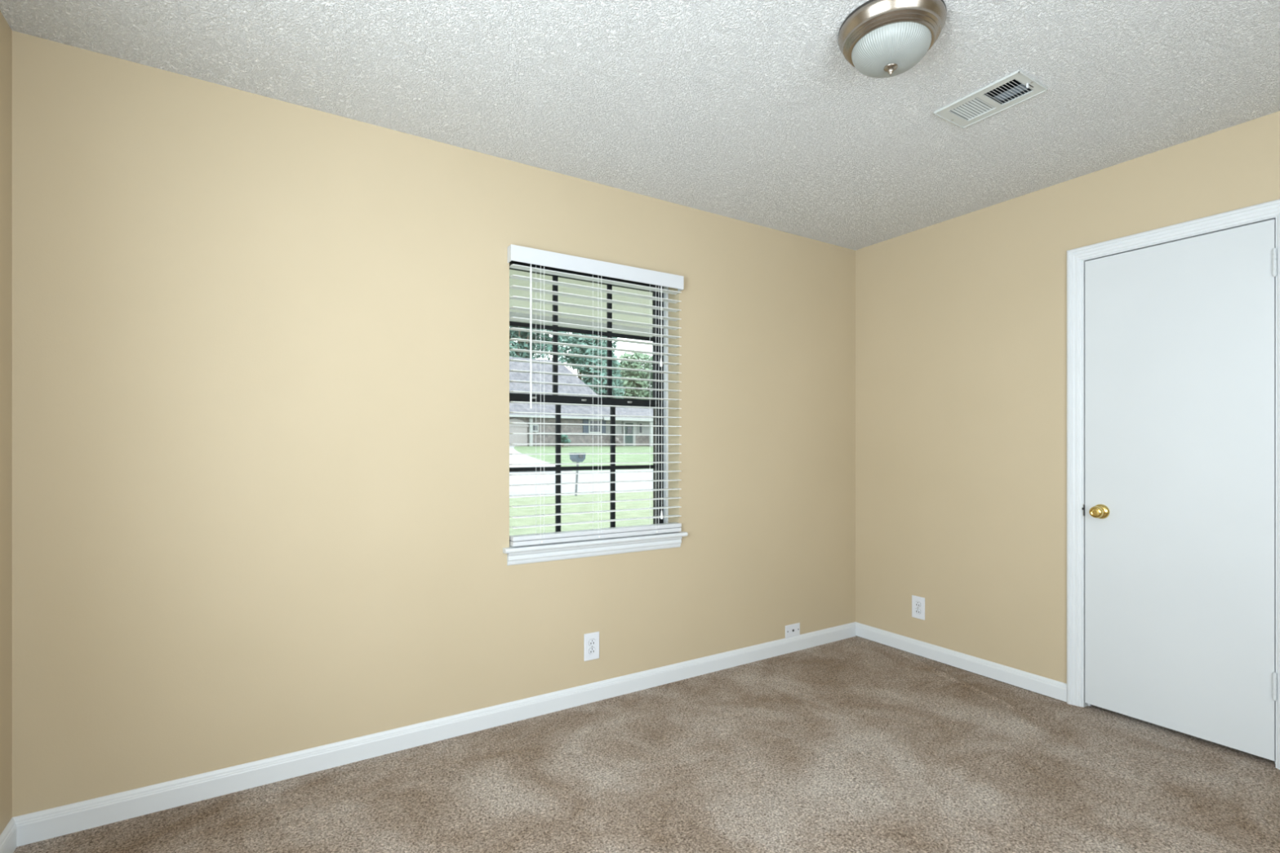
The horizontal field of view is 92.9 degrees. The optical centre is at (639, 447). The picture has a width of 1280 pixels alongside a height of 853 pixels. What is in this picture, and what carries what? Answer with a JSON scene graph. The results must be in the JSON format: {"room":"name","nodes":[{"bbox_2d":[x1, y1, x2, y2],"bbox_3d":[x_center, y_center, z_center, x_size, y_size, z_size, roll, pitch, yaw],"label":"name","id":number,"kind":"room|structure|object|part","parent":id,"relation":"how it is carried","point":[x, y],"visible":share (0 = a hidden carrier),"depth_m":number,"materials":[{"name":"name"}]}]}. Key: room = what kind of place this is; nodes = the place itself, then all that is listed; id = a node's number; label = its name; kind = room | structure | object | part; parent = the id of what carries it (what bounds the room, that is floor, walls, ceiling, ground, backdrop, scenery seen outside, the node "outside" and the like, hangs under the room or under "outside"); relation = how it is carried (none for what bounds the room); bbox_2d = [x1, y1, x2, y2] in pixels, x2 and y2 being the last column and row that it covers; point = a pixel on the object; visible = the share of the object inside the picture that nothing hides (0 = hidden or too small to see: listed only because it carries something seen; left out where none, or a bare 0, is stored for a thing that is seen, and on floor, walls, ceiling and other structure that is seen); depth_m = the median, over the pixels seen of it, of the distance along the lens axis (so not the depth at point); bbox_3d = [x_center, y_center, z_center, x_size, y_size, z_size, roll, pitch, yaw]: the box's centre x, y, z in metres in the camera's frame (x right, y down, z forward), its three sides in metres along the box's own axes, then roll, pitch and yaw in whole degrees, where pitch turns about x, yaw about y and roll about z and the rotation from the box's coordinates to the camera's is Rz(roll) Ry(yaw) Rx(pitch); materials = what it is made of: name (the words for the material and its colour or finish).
{"room":"empty bedroom","nodes":[
{"label":"empty bedroom","id":0,"kind":"room"},
{"bbox_2d":[0,10,12,835],"bbox_3d":[-1.011,0.024,0.286,0.160,2.540,3.520,0,0,-32],"label":"wall","id":1,"kind":"structure","parent":0,"point":[6,32],"depth_m":1.77,"materials":[{"name":"beige paint"}]},
{"bbox_2d":[0,817,16,852],"bbox_3d":[-0.980,1.151,0.400,0.014,0.086,3.360,0,0,-32],"label":"baseboard","id":2,"kind":"structure","parent":1,"relation":"attached to","point":[8,836],"depth_m":1.77,"materials":[{"name":"white paint"}]},
{"bbox_2d":[12,31,855,817],"bbox_3d":[-0.315,0.024,2.931,4.151,2.540,0.220,0,0,-32],"label":"wall","id":3,"kind":"structure","parent":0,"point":[260,344],"depth_m":2.25,"materials":[{"name":"beige paint"}]},
{"bbox_2d":[12,622,855,847],"bbox_3d":[-0.253,1.151,2.832,3.831,0.086,0.014,0,0,-32],"label":"baseboard","id":4,"kind":"structure","parent":3,"relation":"attached to","point":[34,827],"depth_m":2.32,"materials":[{"name":"white paint"}]},
{"bbox_2d":[583,631,599,661],"bbox_3d":[-0.226,0.935,2.852,0.080,0.127,0.009,0,0,-32],"label":"power outlet","id":5,"kind":"object","parent":3,"relation":"attached to","point":[591,641],"visible":1,"depth_m":2.85,"materials":[{"name":"white plastic"}]},
{"bbox_2d":[588,647,595,653],"bbox_3d":[-0.225,0.954,2.851,0.034,0.028,0.005,0,0,-32],"label":"socket","id":6,"kind":"object","parent":5,"relation":"attached to","point":[591,650],"depth_m":2.85,"materials":[{"name":"grey plastic"}]},
{"bbox_2d":[588,639,595,645],"bbox_3d":[-0.225,0.915,2.851,0.034,0.028,0.005,0,0,-32],"label":"socket","id":7,"kind":"object","parent":5,"relation":"attached to","point":[591,642],"depth_m":2.85,"materials":[{"name":"white plastic"}]},
{"bbox_2d":[502,260,688,565],"bbox_3d":[-0.230,-0.172,2.956,0.964,1.372,0.248,0,0,-32],"label":"window","id":8,"kind":"structure","parent":3,"relation":"attached to","point":[516,555],"depth_m":3.02,"materials":[{"name":"black metal"}]},
{"bbox_3d":[-0.274,-0.535,3.032,0.884,0.634,0.034,0,0,-32],"label":"sash","id":9,"kind":"part","parent":8,"relation":"part of","materials":[{"name":"black metal"}]},
{"bbox_3d":[-0.255,0.095,3.003,0.884,0.683,0.034,0,0,-32],"label":"sash","id":10,"kind":"part","parent":8,"relation":"part of","materials":[{"name":"black metal"}]},
{"bbox_3d":[-0.207,0.452,2.920,0.964,0.032,0.163,0,0,-32],"label":"sill","id":11,"kind":"part","parent":8,"relation":"part of","materials":[{"name":"white paint"}]},
{"bbox_2d":[507,244,684,546],"bbox_3d":[-0.183,-0.218,2.871,0.912,1.296,0.071,0,0,-32],"label":"window blind","id":12,"kind":"object","parent":3,"relation":"attached to","point":[515,253],"visible":1,"depth_m":2.84,"materials":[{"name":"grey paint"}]},
{"bbox_3d":[-0.445,-0.201,2.711,0.018,1.250,0.058,0,0,-32],"label":"ladder cord","id":13,"kind":"part","parent":12,"relation":"part of","materials":[{"name":"white fabric"}]},
{"bbox_3d":[-0.181,0.409,2.878,0.894,0.042,0.054,0,0,-32],"label":"rail","id":14,"kind":"part","parent":12,"relation":"part of","materials":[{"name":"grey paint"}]},
{"bbox_3d":[-0.201,-0.201,2.864,0.018,1.250,0.058,0,0,-32],"label":"ladder cord","id":15,"kind":"part","parent":12,"relation":"part of","materials":[{"name":"white fabric"}]},
{"bbox_3d":[0.072,-0.201,3.036,0.018,1.250,0.058,0,0,-32],"label":"ladder cord","id":16,"kind":"part","parent":12,"relation":"part of","materials":[{"name":"white fabric"}]},
{"bbox_3d":[0.108,-0.244,3.022,0.002,1.160,0.002,0,0,-32],"label":"lift cord","id":17,"kind":"part","parent":12,"relation":"part of","materials":[{"name":"white fabric"}]},
{"bbox_2d":[785,622,799,638],"bbox_3d":[0.892,1.071,3.554,0.118,0.072,0.008,0,0,-32],"label":"cable wall plate","id":18,"kind":"object","parent":3,"relation":"attached to","point":[791,630],"visible":1,"depth_m":3.55,"materials":[{"name":"white plastic"}]},
{"bbox_2d":[0,0,1279,250],"bbox_3d":[0.637,-1.296,1.415,4.151,0.100,3.680,0,0,-32],"label":"ceiling","id":19,"kind":"structure","parent":0,"point":[754,112],"depth_m":2.07,"materials":[{"name":"white paint"}]},
{"bbox_2d":[838,0,946,78],"bbox_3d":[0.742,-1.173,1.801,0.296,0.145,0.296,0,0,-32],"label":"ceiling light","id":20,"kind":"object","parent":19,"relation":"attached to","point":[879,38],"visible":1,"depth_m":1.73,"materials":[{"name":"grey glass"}]},
{"bbox_3d":[0.742,-1.156,1.801,0.220,0.064,0.220,0,0,-32],"label":"lamp shade","id":21,"kind":"part","parent":20,"relation":"part of","materials":[{"name":"white glass"}]},
{"bbox_2d":[933,69,1048,128],"bbox_3d":[1.253,-1.317,2.186,0.193,0.182,0.300,0,0,-32],"label":"ceiling vent","id":22,"kind":"object","parent":19,"relation":"in","point":[1016,87],"visible":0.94,"depth_m":2.19,"materials":[{"name":"white metal"}]},
{"bbox_3d":[1.318,-1.255,2.147,0.056,0.005,0.110,0,0,-32],"label":"damper blade","id":23,"kind":"part","parent":22,"relation":"part of","materials":[{"name":"silver metal"}]},
{"bbox_2d":[13,635,1279,852],"bbox_3d":[0.621,1.259,1.441,4.151,0.149,3.740,0,0,-32],"label":"floor","id":24,"kind":"structure","parent":0,"point":[854,744],"depth_m":2.14,"materials":[{"name":"brown carpet"}]},
{"bbox_2d":[855,111,1279,683],"bbox_3d":[2.369,0.024,2.409,0.160,2.540,3.520,0,0,-32],"label":"wall","id":25,"kind":"structure","parent":0,"point":[961,322],"depth_m":3.16,"materials":[{"name":"beige paint"}]},
{"bbox_2d":[911,595,924,620],"bbox_3d":[1.594,0.920,3.485,0.009,0.127,0.080,0,0,-32],"label":"power outlet","id":26,"kind":"object","parent":25,"relation":"attached to","point":[917,602],"visible":1,"depth_m":3.48,"materials":[{"name":"white plastic"}]},
{"bbox_2d":[915,608,920,613],"bbox_3d":[1.593,0.939,3.484,0.005,0.028,0.034,0,0,-32],"label":"socket","id":27,"kind":"object","parent":26,"relation":"attached to","point":[917,611],"depth_m":3.48,"materials":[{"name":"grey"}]},
{"bbox_2d":[915,601,920,607],"bbox_3d":[1.593,0.900,3.484,0.005,0.028,0.034,0,0,-32],"label":"socket","id":28,"kind":"object","parent":26,"relation":"attached to","point":[917,604],"depth_m":3.48,"materials":[{"name":"grey plastic"}]},
{"bbox_2d":[855,622,1066,702],"bbox_3d":[1.678,1.149,3.347,0.014,0.082,1.195,0,0,-32],"label":"baseboard","id":29,"kind":"structure","parent":25,"relation":"attached to","point":[1046,686],"depth_m":3.23,"materials":[{"name":"white paint"}]},
{"bbox_2d":[1066,199,1279,769],"bbox_3d":[2.242,0.139,2.553,0.222,2.110,0.749,0,0,-32],"label":"door","id":30,"kind":"structure","parent":25,"relation":"in","point":[1173,331],"depth_m":2.50,"materials":[{"name":"white paint"}]},
{"bbox_3d":[2.009,0.139,2.815,0.019,2.110,0.058,0,0,-32],"label":"casing","id":31,"kind":"part","parent":30,"relation":"part of","materials":[{"name":"white paint"}]},
{"bbox_3d":[2.066,0.290,2.729,0.015,0.066,0.066,0,0,-32],"label":"knob","id":32,"kind":"part","parent":30,"relation":"part of","materials":[{"name":"gold metal"}]},
{"bbox_3d":[2.192,-0.887,2.522,0.019,0.058,0.749,0,0,-32],"label":"casing","id":33,"kind":"part","parent":30,"relation":"part of","materials":[{"name":"white paint"}]},
{"bbox_3d":[2.376,0.139,2.230,0.019,2.110,0.058,0,0,-32],"label":"casing","id":34,"kind":"part","parent":30,"relation":"part of","materials":[{"name":"white paint"}]},
{"label":"outside","id":35,"kind":"structure","parent":0,"visible":0},
{"bbox_2d":[509,491,653,535],"bbox_3d":[18.594,1.629,23.433,170.000,0.270,14.360,0,0,-32],"label":"lawn","id":36,"kind":"structure","parent":35,"point":[521,511],"depth_m":14.17,"materials":[{"name":"green plant"}]},
{"bbox_2d":[569,452,585,496],"bbox_3d":[-1.908,0.860,18.644,0.340,1.372,0.470,0,0,-32],"label":"mailbox","id":37,"kind":"object","parent":36,"relation":"on","point":[574,458],"visible":0.76,"depth_m":18.57,"materials":[{"name":"blue"}]},
{"bbox_3d":[-1.937,0.989,18.644,0.139,1.114,0.069,0,0,-32],"label":"post","id":38,"kind":"part","parent":37,"relation":"part of","materials":[{"name":"grey paint"}]},
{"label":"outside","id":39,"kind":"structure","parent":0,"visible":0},
{"bbox_2d":[509,445,653,472],"bbox_3d":[-21.060,-0.211,86.598,170.000,3.190,116.000,0,0,-32],"label":"lawn","id":40,"kind":"structure","parent":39,"point":[600,458],"depth_m":42.19,"materials":[{"name":"green plant"}]},
{"bbox_2d":[509,325,564,363],"bbox_3d":[-12.756,-9.437,66.322,8.054,17.860,9.444,0,0,28],"label":"broadleaf tree","id":41,"kind":"object","parent":40,"relation":"on","point":[513,334],"visible":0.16,"depth_m":65.55,"materials":[{"name":"teal plant"}]},
{"bbox_2d":[560,434,570,447],"bbox_3d":[-6.298,-0.503,50.139,1.341,1.234,1.112,0,0,-32],"label":"shrub","id":42,"kind":"object","parent":40,"relation":"on","point":[564,439],"visible":0.64,"depth_m":49.87,"materials":[{"name":"teal plant"}]},
{"bbox_2d":[509,356,653,446],"bbox_3d":[-8.380,-3.756,56.243,28.800,8.700,10.900,0,0,-32],"label":"house","id":43,"kind":"structure","parent":40,"relation":"on","point":[513,386],"depth_m":53.44,"materials":[{"name":"brick"}]},
{"bbox_3d":[-10.267,-0.731,49.657,2.200,1.850,0.150,0,0,-32],"label":"garage door","id":44,"kind":"part","parent":43,"relation":"part of","materials":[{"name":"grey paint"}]},
{"bbox_3d":[-9.022,-1.156,50.261,0.250,2.700,0.250,0,0,-32],"label":"garage post","id":45,"kind":"part","parent":43,"relation":"part of","materials":[{"name":"grey"}]},
{"bbox_2d":[582,418,588,432],"bbox_3d":[-4.751,-1.826,53.096,0.500,1.200,0.110,0,0,-32],"label":"shutter","id":46,"kind":"object","parent":43,"relation":"hanging from","point":[585,428],"depth_m":53.05,"materials":[{"name":"blue"}]},
{"bbox_3d":[-3.951,-1.826,53.562,1.010,0.960,0.050,0,0,-32],"label":"pane","id":47,"kind":"part","parent":43,"relation":"part of","materials":[{"name":"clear glass"}]},
{"bbox_2d":[601,419,605,433],"bbox_3d":[-3.235,-1.826,54.048,0.380,1.200,0.110,0,0,-32],"label":"shutter","id":48,"kind":"object","parent":43,"relation":"hanging from","point":[603,422],"depth_m":53.99,"materials":[{"name":"blue"}]},
{"bbox_3d":[-0.999,-1.181,55.959,0.800,2.050,0.070,0,0,-32],"label":"entry door","id":49,"kind":"part","parent":43,"relation":"part of","materials":[{"name":"grey"}]},
{"bbox_3d":[-0.970,-1.581,55.913,0.500,0.650,0.060,0,0,-32],"label":"entry pane","id":50,"kind":"part","parent":43,"relation":"part of","materials":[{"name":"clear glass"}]},
{"bbox_3d":[-0.991,-1.231,56.041,1.300,2.250,0.100,0,0,-32],"label":"entry frame","id":51,"kind":"part","parent":43,"relation":"part of","materials":[{"name":"grey"}]},
{"bbox_3d":[0.070,-1.756,56.796,0.260,0.860,0.050,0,0,-32],"label":"pane","id":52,"kind":"part","parent":43,"relation":"part of","materials":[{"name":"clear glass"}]},
{"bbox_2d":[551,332,618,380],"bbox_3d":[-7.992,-12.226,92.344,10.083,22.239,12.387,0,0,-32],"label":"broadleaf tree","id":53,"kind":"object","parent":40,"relation":"on","point":[569,340],"visible":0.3,"depth_m":89.12,"materials":[{"name":"teal plant"}]},
{"bbox_2d":[581,346,625,398],"bbox_3d":[-4.162,-6.173,69.842,5.756,11.334,7.198,0,0,-21],"label":"broadleaf tree","id":54,"kind":"object","parent":40,"relation":"on","point":[601,353],"visible":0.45,"depth_m":68.66,"materials":[{"name":"teal plant"}]},
{"bbox_2d":[615,437,621,447],"bbox_3d":[-2.124,-0.374,52.922,0.740,0.976,1.135,0,0,-32],"label":"shrub","id":55,"kind":"object","parent":40,"relation":"on","point":[617,441],"visible":0.51,"depth_m":52.61,"materials":[{"name":"green plant"}]},
{"bbox_2d":[617,348,652,399],"bbox_3d":[0.145,-7.030,82.712,11.616,12.448,8.730,0,0,-12],"label":"broadleaf tree","id":56,"kind":"object","parent":40,"relation":"on","point":[624,364],"visible":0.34,"depth_m":80.04,"materials":[{"name":"green plant"}]},
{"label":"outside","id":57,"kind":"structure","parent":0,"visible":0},
{"bbox_2d":[509,269,652,337],"bbox_3d":[-0.430,-1.366,4.837,16.000,0.280,3.130,0,0,-32],"label":"ceiling","id":58,"kind":"structure","parent":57,"point":[517,313],"depth_m":5.62,"materials":[{"name":"white"}]},
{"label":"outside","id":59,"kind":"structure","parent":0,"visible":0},
{"bbox_2d":[509,469,653,497],"bbox_3d":[12.278,1.459,33.495,170.000,0.610,9.400,0,0,-32],"label":"road","id":60,"kind":"structure","parent":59,"point":[565,478],"depth_m":23.45,"materials":[{"name":"concrete"}]},
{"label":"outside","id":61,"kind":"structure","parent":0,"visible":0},
{"bbox_2d":[509,445,572,472],"bbox_3d":[-9.424,0.561,37.464,6.330,1.305,22.426,0,0,-19],"label":"driveway","id":62,"kind":"structure","parent":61,"point":[513,459],"depth_m":33.99,"materials":[{"name":"white concrete"}]}
]}

